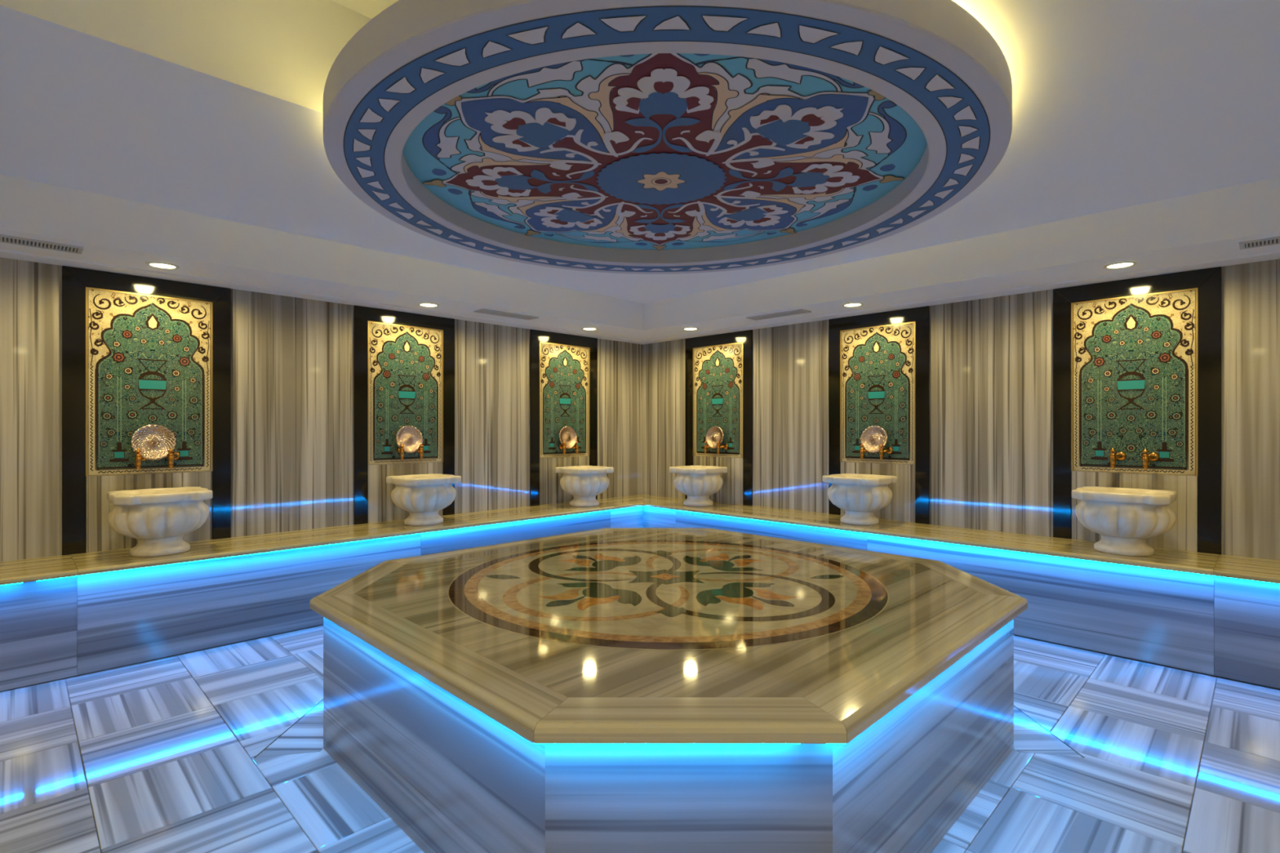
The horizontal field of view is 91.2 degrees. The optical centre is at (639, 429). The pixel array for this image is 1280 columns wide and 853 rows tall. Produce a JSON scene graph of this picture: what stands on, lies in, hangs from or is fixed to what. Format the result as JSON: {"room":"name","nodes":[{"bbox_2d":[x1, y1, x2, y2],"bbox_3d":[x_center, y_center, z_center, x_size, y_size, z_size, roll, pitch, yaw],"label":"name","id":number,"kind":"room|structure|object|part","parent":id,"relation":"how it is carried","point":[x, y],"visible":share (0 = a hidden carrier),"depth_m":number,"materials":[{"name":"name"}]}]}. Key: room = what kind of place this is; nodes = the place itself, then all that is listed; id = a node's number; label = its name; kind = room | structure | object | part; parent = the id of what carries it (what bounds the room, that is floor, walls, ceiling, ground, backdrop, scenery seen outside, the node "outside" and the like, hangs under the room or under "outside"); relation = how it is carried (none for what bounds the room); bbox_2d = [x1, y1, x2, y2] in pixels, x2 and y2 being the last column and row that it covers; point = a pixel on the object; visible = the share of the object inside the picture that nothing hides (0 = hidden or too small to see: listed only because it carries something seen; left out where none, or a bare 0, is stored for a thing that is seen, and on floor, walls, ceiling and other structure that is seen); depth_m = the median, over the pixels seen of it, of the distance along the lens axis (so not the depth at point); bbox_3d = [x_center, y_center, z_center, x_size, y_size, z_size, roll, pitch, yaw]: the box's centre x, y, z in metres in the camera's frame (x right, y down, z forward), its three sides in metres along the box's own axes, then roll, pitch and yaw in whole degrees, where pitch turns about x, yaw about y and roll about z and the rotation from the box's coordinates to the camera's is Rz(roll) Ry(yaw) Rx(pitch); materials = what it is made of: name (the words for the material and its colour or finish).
{"room":"spa","nodes":[
{"label":"spa","id":0,"kind":"room"},
{"bbox_2d":[0,257,642,649],"bbox_3d":[-2.201,-0.205,4.935,6.160,3.050,0.151,0,0,-45],"label":"wall","id":1,"kind":"structure","parent":0,"point":[292,357],"depth_m":4.55,"materials":[{"name":"grey tile"}]},
{"bbox_2d":[62,265,231,555],"bbox_3d":[-3.079,-0.109,3.958,0.840,1.688,0.034,0,0,-45],"label":"decorative wall panel","id":2,"kind":"object","parent":1,"relation":"attached to","point":[138,352],"visible":0.97,"depth_m":3.89,"materials":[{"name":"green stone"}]},
{"bbox_3d":[-3.340,-0.108,3.697,0.033,1.687,0.102,0,0,45],"label":"frame post","id":3,"kind":"part","parent":2,"relation":"part of","materials":[{"name":"black stone"}]},
{"bbox_2d":[134,448,146,469],"bbox_3d":[-3.089,0.181,3.869,0.051,0.130,0.118,0,0,-20],"label":"tap","id":4,"kind":"object","parent":2,"relation":"attached to","point":[139,459],"visible":0.94,"depth_m":3.82,"materials":[{"name":"gold metal"}]},
{"bbox_3d":[-3.081,-0.279,3.960,0.620,1.118,0.027,0,0,-45],"label":"painted tile panel","id":5,"kind":"part","parent":2,"relation":"part of","materials":[{"name":"green tile"}]},
{"bbox_2d":[130,424,176,460],"bbox_3d":[-3.042,0.081,3.921,0.055,0.224,0.228,0,0,45],"label":"bowl","id":6,"kind":"object","parent":2,"relation":"attached to","point":[154,441],"visible":0.99,"depth_m":3.92,"materials":[{"name":"silver metal"}]},
{"bbox_2d":[167,447,179,468],"bbox_3d":[-2.975,0.181,3.984,0.051,0.130,0.118,0,0,-20],"label":"tap","id":7,"kind":"object","parent":2,"relation":"attached to","point":[173,455],"visible":1,"depth_m":3.94,"materials":[{"name":"gold metal"}]},
{"bbox_3d":[-2.818,-0.108,4.218,0.102,1.687,0.033,0,0,-45],"label":"frame post","id":8,"kind":"part","parent":2,"relation":"part of","materials":[{"name":"black stone"}]},
{"bbox_2d":[353,305,454,524],"bbox_3d":[-1.910,-0.109,5.126,0.840,1.688,0.033,0,0,-45],"label":"decorative wall panel","id":9,"kind":"object","parent":1,"relation":"attached to","point":[404,362],"visible":0.99,"depth_m":5.05,"materials":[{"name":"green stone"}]},
{"bbox_3d":[-2.171,-0.108,4.865,0.102,1.687,0.033,0,0,-45],"label":"frame post","id":10,"kind":"part","parent":9,"relation":"part of","materials":[{"name":"black stone"}]},
{"bbox_2d":[397,444,404,460],"bbox_3d":[-1.921,0.181,5.038,0.051,0.130,0.118,0,0,-20],"label":"tap","id":11,"kind":"object","parent":9,"relation":"attached to","point":[401,451],"visible":0.98,"depth_m":4.99,"materials":[{"name":"gold metal"}]},
{"bbox_3d":[-1.912,-0.279,5.129,0.620,1.118,0.027,0,0,-45],"label":"painted tile panel","id":12,"kind":"part","parent":9,"relation":"part of","materials":[{"name":"green tile"}]},
{"bbox_2d":[395,425,422,453],"bbox_3d":[-1.873,0.081,5.090,0.228,0.224,0.055,0,0,-45],"label":"bowl","id":13,"kind":"object","parent":9,"relation":"attached to","point":[409,436],"visible":0.98,"depth_m":5.10,"materials":[{"name":"silver metal"}]},
{"bbox_2d":[417,443,423,459],"bbox_3d":[-1.806,0.181,5.152,0.051,0.130,0.118,0,0,-20],"label":"tap","id":14,"kind":"object","parent":9,"relation":"attached to","point":[420,451],"visible":0.97,"depth_m":5.11,"materials":[{"name":"gold metal"}]},
{"bbox_3d":[-1.649,-0.108,5.387,0.102,1.687,0.033,0,0,-45],"label":"frame post","id":15,"kind":"part","parent":9,"relation":"part of","materials":[{"name":"black stone"}]},
{"bbox_2d":[529,328,597,506],"bbox_3d":[-0.754,-0.109,6.282,0.840,1.688,0.033,0,0,-45],"label":"tiled niche","id":16,"kind":"object","parent":1,"relation":"attached to","point":[563,367],"visible":0.99,"depth_m":6.21,"materials":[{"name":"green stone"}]},
{"bbox_3d":[-1.016,-0.108,6.021,0.033,1.687,0.102,0,0,45],"label":"frame post","id":17,"kind":"part","parent":16,"relation":"part of","materials":[{"name":"black stone"}]},
{"bbox_2d":[559,440,565,453],"bbox_3d":[-0.765,0.181,6.193,0.051,0.130,0.118,0,0,-20],"label":"tap","id":18,"kind":"object","parent":16,"relation":"attached to","point":[561,446],"visible":0.99,"depth_m":6.15,"materials":[{"name":"gold metal"}]},
{"bbox_3d":[-0.757,-0.279,6.284,0.620,1.118,0.027,0,0,-45],"label":"painted tile panel","id":19,"kind":"part","parent":16,"relation":"part of","materials":[{"name":"green tile"}]},
{"bbox_2d":[559,426,577,448],"bbox_3d":[-0.718,0.081,6.245,0.055,0.224,0.228,0,0,45],"label":"bowl","id":20,"kind":"object","parent":16,"relation":"attached to","point":[567,434],"visible":0.99,"depth_m":6.25,"materials":[{"name":"silver metal"}]},
{"bbox_2d":[573,440,578,453],"bbox_3d":[-0.651,0.181,6.308,0.051,0.130,0.118,0,0,-20],"label":"tap","id":21,"kind":"object","parent":16,"relation":"attached to","point":[576,446],"visible":0.88,"depth_m":6.26,"materials":[{"name":"gold metal"}]},
{"bbox_3d":[-0.494,-0.108,6.543,0.102,1.687,0.033,0,0,-45],"label":"frame post","id":22,"kind":"part","parent":16,"relation":"part of","materials":[{"name":"black stone"}]},
{"bbox_2d":[0,0,1279,344],"bbox_3d":[0.030,-1.369,2.810,6.310,0.829,6.310,0,0,-45],"label":"ceiling","id":23,"kind":"structure","parent":0,"point":[188,135],"depth_m":3.01,"materials":[{"name":"white paint"}]},
{"bbox_2d":[0,234,83,253],"bbox_3d":[-3.194,-0.962,3.185,0.540,0.008,0.150,0,0,-45],"label":"ceiling vent","id":24,"kind":"object","parent":23,"relation":"in","point":[3,238],"visible":1,"depth_m":3.26,"materials":[{"name":"silver metal"}]},
{"bbox_2d":[145,261,179,269],"bbox_3d":[-2.807,-0.962,3.686,0.160,0.007,0.160,0,0,-45],"label":"recessed light","id":25,"kind":"object","parent":23,"relation":"in","point":[153,264],"visible":1,"depth_m":3.68,"materials":[{"name":"beige"}]},
{"bbox_2d":[417,302,439,306],"bbox_3d":[-1.638,-0.962,4.854,0.160,0.007,0.160,0,0,-45],"label":"recessed light","id":26,"kind":"object","parent":23,"relation":"in","point":[424,304],"visible":1,"depth_m":4.86,"materials":[{"name":"beige"}]},
{"bbox_2d":[473,308,538,319],"bbox_3d":[-1.115,-0.962,5.264,0.540,0.008,0.150,0,0,-45],"label":"ceiling vent","id":27,"kind":"object","parent":23,"relation":"in","point":[483,310],"visible":1,"depth_m":5.25,"materials":[{"name":"silver metal"}]},
{"bbox_2d":[581,327,598,330],"bbox_3d":[-0.483,-0.962,6.010,0.160,0.007,0.160,0,0,-45],"label":"recessed light","id":28,"kind":"object","parent":23,"relation":"in","point":[582,328],"visible":1,"depth_m":6.00,"materials":[{"name":"beige"}]},
{"bbox_2d":[323,0,1012,274],"bbox_3d":[0.098,-1.371,2.894,2.788,0.625,2.788,0,0,-8],"label":"ceiling medallion","id":29,"kind":"object","parent":23,"relation":"hanging from","point":[615,136],"visible":1,"depth_m":2.31,"materials":[{"name":"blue paint"}]},
{"bbox_2d":[682,327,698,330],"bbox_3d":[0.485,-0.962,6.011,0.160,0.007,0.160,0,0,-45],"label":"recessed light","id":30,"kind":"object","parent":23,"relation":"in","point":[684,328],"visible":1,"depth_m":6.00,"materials":[{"name":"beige"}]},
{"bbox_2d":[746,309,811,320],"bbox_3d":[1.161,-0.962,5.278,0.150,0.008,0.540,0,0,-45],"label":"ceiling vent","id":31,"kind":"object","parent":23,"relation":"in","point":[797,311],"visible":1,"depth_m":5.25,"materials":[{"name":"silver metal"}]},
{"bbox_2d":[841,302,863,306],"bbox_3d":[1.646,-0.962,4.850,0.160,0.007,0.160,0,0,45],"label":"recessed light","id":32,"kind":"object","parent":23,"relation":"in","point":[854,304],"visible":1,"depth_m":4.85,"materials":[{"name":"beige"}]},
{"bbox_2d":[1103,261,1137,269],"bbox_3d":[2.818,-0.962,3.678,0.160,0.007,0.160,0,0,45],"label":"recessed light","id":33,"kind":"object","parent":23,"relation":"in","point":[1123,264],"visible":1,"depth_m":3.67,"materials":[{"name":"beige"}]},
{"bbox_2d":[1239,235,1279,249],"bbox_3d":[3.339,-0.962,3.100,0.540,0.008,0.150,0,0,45],"label":"ceiling vent","id":34,"kind":"object","parent":23,"relation":"in","point":[1274,240],"visible":1,"depth_m":3.23,"materials":[{"name":"silver metal"}]},
{"bbox_2d":[0,624,1279,852],"bbox_3d":[0.030,1.329,2.810,6.050,0.061,6.050,0,0,-45],"label":"floor","id":35,"kind":"structure","parent":0,"point":[217,749],"depth_m":2.45,"materials":[{"name":"grey stone"}]},
{"bbox_2d":[0,494,643,691],"bbox_3d":[-1.888,1.018,4.729,6.008,0.564,0.582,0,0,-45],"label":"bench","id":36,"kind":"object","parent":35,"relation":"on","point":[131,610],"visible":0.83,"depth_m":3.70,"materials":[{"name":"blue"}]},
{"bbox_2d":[106,486,213,557],"bbox_3d":[-2.860,0.552,3.739,0.484,0.366,0.474,0,0,-45],"label":"basin","id":37,"kind":"object","parent":36,"relation":"on","point":[159,519],"visible":1,"depth_m":3.60,"materials":[{"name":"white stone"}]},
{"bbox_3d":[-2.860,0.528,3.739,0.474,0.223,0.484,0,0,45],"label":"fluted bowl","id":38,"kind":"part","parent":37,"relation":"part of","materials":[{"name":"white stone"}]},
{"bbox_2d":[386,473,461,525],"bbox_3d":[-1.691,0.552,4.908,0.474,0.366,0.484,0,0,45],"label":"basin","id":39,"kind":"object","parent":36,"relation":"on","point":[423,495],"visible":1,"depth_m":4.76,"materials":[{"name":"white stone"}]},
{"bbox_3d":[-1.691,0.528,4.908,0.484,0.223,0.474,0,0,-45],"label":"fluted bowl","id":40,"kind":"part","parent":39,"relation":"part of","materials":[{"name":"white stone"}]},
{"bbox_2d":[555,465,613,506],"bbox_3d":[-0.536,0.552,6.063,0.484,0.366,0.474,0,0,-45],"label":"basin","id":41,"kind":"object","parent":36,"relation":"on","point":[584,482],"visible":1,"depth_m":5.91,"materials":[{"name":"white stone"}]},
{"bbox_3d":[-0.536,0.528,6.063,0.474,0.223,0.484,0,0,45],"label":"fluted bowl","id":42,"kind":"part","parent":41,"relation":"part of","materials":[{"name":"white stone"}]},
{"bbox_2d":[309,528,1027,852],"bbox_3d":[0.116,0.989,2.890,2.560,0.619,2.560,0,0,45],"label":"platform","id":43,"kind":"object","parent":35,"relation":"on","point":[603,690],"visible":1,"depth_m":1.90,"materials":[{"name":"stone"}]},
{"bbox_2d":[642,494,1279,688],"bbox_3d":[1.948,1.018,4.729,6.008,0.564,0.582,0,0,45],"label":"bench","id":44,"kind":"object","parent":35,"relation":"on","point":[1157,608],"visible":0.76,"depth_m":3.66,"materials":[{"name":"blue"}]},
{"bbox_2d":[669,465,727,506],"bbox_3d":[0.566,0.552,6.093,0.474,0.366,0.484,0,0,-45],"label":"basin","id":45,"kind":"object","parent":44,"relation":"on","point":[698,482],"visible":1,"depth_m":5.94,"materials":[{"name":"white stone"}]},
{"bbox_3d":[0.566,0.528,6.093,0.474,0.223,0.484,0,0,-45],"label":"fluted bowl","id":46,"kind":"part","parent":45,"relation":"part of","materials":[{"name":"white stone"}]},
{"bbox_2d":[822,473,897,525],"bbox_3d":[1.727,0.552,4.932,0.484,0.366,0.474,0,0,45],"label":"basin","id":47,"kind":"object","parent":44,"relation":"on","point":[860,495],"visible":1,"depth_m":4.79,"materials":[{"name":"white stone"}]},
{"bbox_3d":[1.727,0.528,4.932,0.474,0.223,0.484,0,0,-45],"label":"fluted bowl","id":48,"kind":"part","parent":47,"relation":"part of","materials":[{"name":"white stone"}]},
{"bbox_2d":[1071,486,1176,556],"bbox_3d":[2.899,0.552,3.759,0.484,0.366,0.474,0,0,45],"label":"basin","id":49,"kind":"object","parent":44,"relation":"on","point":[1124,518],"visible":1,"depth_m":3.63,"materials":[{"name":"white stone"}]},
{"bbox_3d":[2.899,0.528,3.759,0.484,0.223,0.474,0,0,45],"label":"fluted bowl","id":50,"kind":"part","parent":49,"relation":"part of","materials":[{"name":"white stone"}]},
{"bbox_2d":[642,258,1279,650],"bbox_3d":[2.155,-0.205,5.041,0.151,3.050,6.160,0,0,-45],"label":"wall","id":51,"kind":"structure","parent":0,"point":[991,359],"depth_m":4.55,"materials":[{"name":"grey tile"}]},
{"bbox_2d":[684,329,752,506],"bbox_3d":[0.785,-0.109,6.311,0.840,1.688,0.034,0,0,45],"label":"tiled niche","id":52,"kind":"object","parent":51,"relation":"attached to","point":[718,368],"visible":0.98,"depth_m":6.25,"materials":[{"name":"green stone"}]},
{"bbox_3d":[0.524,-0.108,6.572,0.033,1.687,0.102,0,0,-45],"label":"frame post","id":53,"kind":"part","parent":52,"relation":"part of","materials":[{"name":"black stone"}]},
{"bbox_2d":[703,440,714,453],"bbox_3d":[0.696,0.181,6.322,0.118,0.130,0.051,0,0,-20],"label":"tap","id":54,"kind":"object","parent":52,"relation":"attached to","point":[705,446],"visible":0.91,"depth_m":6.29,"materials":[{"name":"gold metal"}]},
{"bbox_2d":[705,426,723,448],"bbox_3d":[0.748,0.081,6.275,0.228,0.224,0.056,0,0,42],"label":"bowl","id":55,"kind":"object","parent":52,"relation":"attached to","point":[714,434],"visible":0.98,"depth_m":6.29,"materials":[{"name":"silver metal"}]},
{"bbox_3d":[0.787,-0.279,6.314,0.620,1.118,0.027,0,0,45],"label":"painted tile panel","id":56,"kind":"part","parent":52,"relation":"part of","materials":[{"name":"green tile"}]},
{"bbox_2d":[716,440,728,453],"bbox_3d":[0.811,0.181,6.208,0.118,0.130,0.051,0,0,-20],"label":"tap","id":57,"kind":"object","parent":52,"relation":"attached to","point":[726,446],"visible":1,"depth_m":6.18,"materials":[{"name":"gold metal"}]},
{"bbox_3d":[1.046,-0.108,6.051,0.102,1.687,0.033,0,0,45],"label":"frame post","id":58,"kind":"part","parent":52,"relation":"part of","materials":[{"name":"black stone"}]},
{"bbox_2d":[828,306,929,524],"bbox_3d":[1.946,-0.109,5.151,0.033,1.688,0.840,0,0,-45],"label":"tiled niche","id":59,"kind":"object","parent":51,"relation":"attached to","point":[879,362],"visible":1,"depth_m":5.08,"materials":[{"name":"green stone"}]},
{"bbox_3d":[1.685,-0.108,5.411,0.033,1.687,0.102,0,0,-45],"label":"frame post","id":60,"kind":"part","parent":59,"relation":"part of","materials":[{"name":"black stone"}]},
{"bbox_2d":[859,443,870,459],"bbox_3d":[1.857,0.181,5.161,0.118,0.130,0.051,0,0,-20],"label":"tap","id":61,"kind":"object","parent":59,"relation":"attached to","point":[862,451],"visible":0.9,"depth_m":5.13,"materials":[{"name":"gold metal"}]},
{"bbox_2d":[860,425,887,453],"bbox_3d":[1.909,0.081,5.114,0.228,0.224,0.056,0,0,42],"label":"bowl","id":62,"kind":"object","parent":59,"relation":"attached to","point":[872,437],"visible":0.99,"depth_m":5.12,"materials":[{"name":"silver metal"}]},
{"bbox_3d":[1.948,-0.279,5.153,0.620,1.118,0.027,0,0,45],"label":"painted tile panel","id":63,"kind":"part","parent":59,"relation":"part of","materials":[{"name":"green tile"}]},
{"bbox_2d":[879,443,893,459],"bbox_3d":[1.972,0.181,5.046,0.118,0.130,0.051,0,0,-20],"label":"tap","id":64,"kind":"object","parent":59,"relation":"attached to","point":[889,450],"visible":1,"depth_m":5.02,"materials":[{"name":"gold metal"}]},
{"bbox_3d":[2.207,-0.108,4.889,0.102,1.687,0.033,0,0,45],"label":"frame post","id":65,"kind":"part","parent":59,"relation":"part of","materials":[{"name":"black stone"}]},
{"bbox_2d":[1053,266,1221,555],"bbox_3d":[3.118,-0.109,3.978,0.034,1.688,0.840,0,0,-45],"label":"decorative wall panel","id":66,"kind":"object","parent":51,"relation":"attached to","point":[1137,361],"visible":1,"depth_m":3.92,"materials":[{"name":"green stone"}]},
{"bbox_3d":[2.857,-0.108,4.239,0.102,1.687,0.033,0,0,45],"label":"frame post","id":67,"kind":"part","parent":66,"relation":"part of","materials":[{"name":"black stone"}]},
{"bbox_2d":[1109,447,1126,467],"bbox_3d":[3.030,0.181,3.989,0.118,0.130,0.051,0,0,-20],"label":"tap","id":68,"kind":"object","parent":66,"relation":"attached to","point":[1120,455],"visible":1,"depth_m":3.96,"materials":[{"name":"gold metal"}]},
{"bbox_3d":[3.121,-0.279,3.980,0.620,1.118,0.027,0,0,45],"label":"painted tile panel","id":69,"kind":"part","parent":66,"relation":"part of","materials":[{"name":"green tile"}]},
{"bbox_2d":[1142,448,1159,469],"bbox_3d":[3.144,0.181,3.874,0.118,0.130,0.051,0,0,-20],"label":"tap","id":70,"kind":"object","parent":66,"relation":"attached to","point":[1153,456],"visible":1,"depth_m":3.85,"materials":[{"name":"gold metal"}]},
{"bbox_3d":[3.379,-0.108,3.717,0.033,1.687,0.102,0,0,-45],"label":"frame post","id":71,"kind":"part","parent":66,"relation":"part of","materials":[{"name":"black stone"}]}
]}

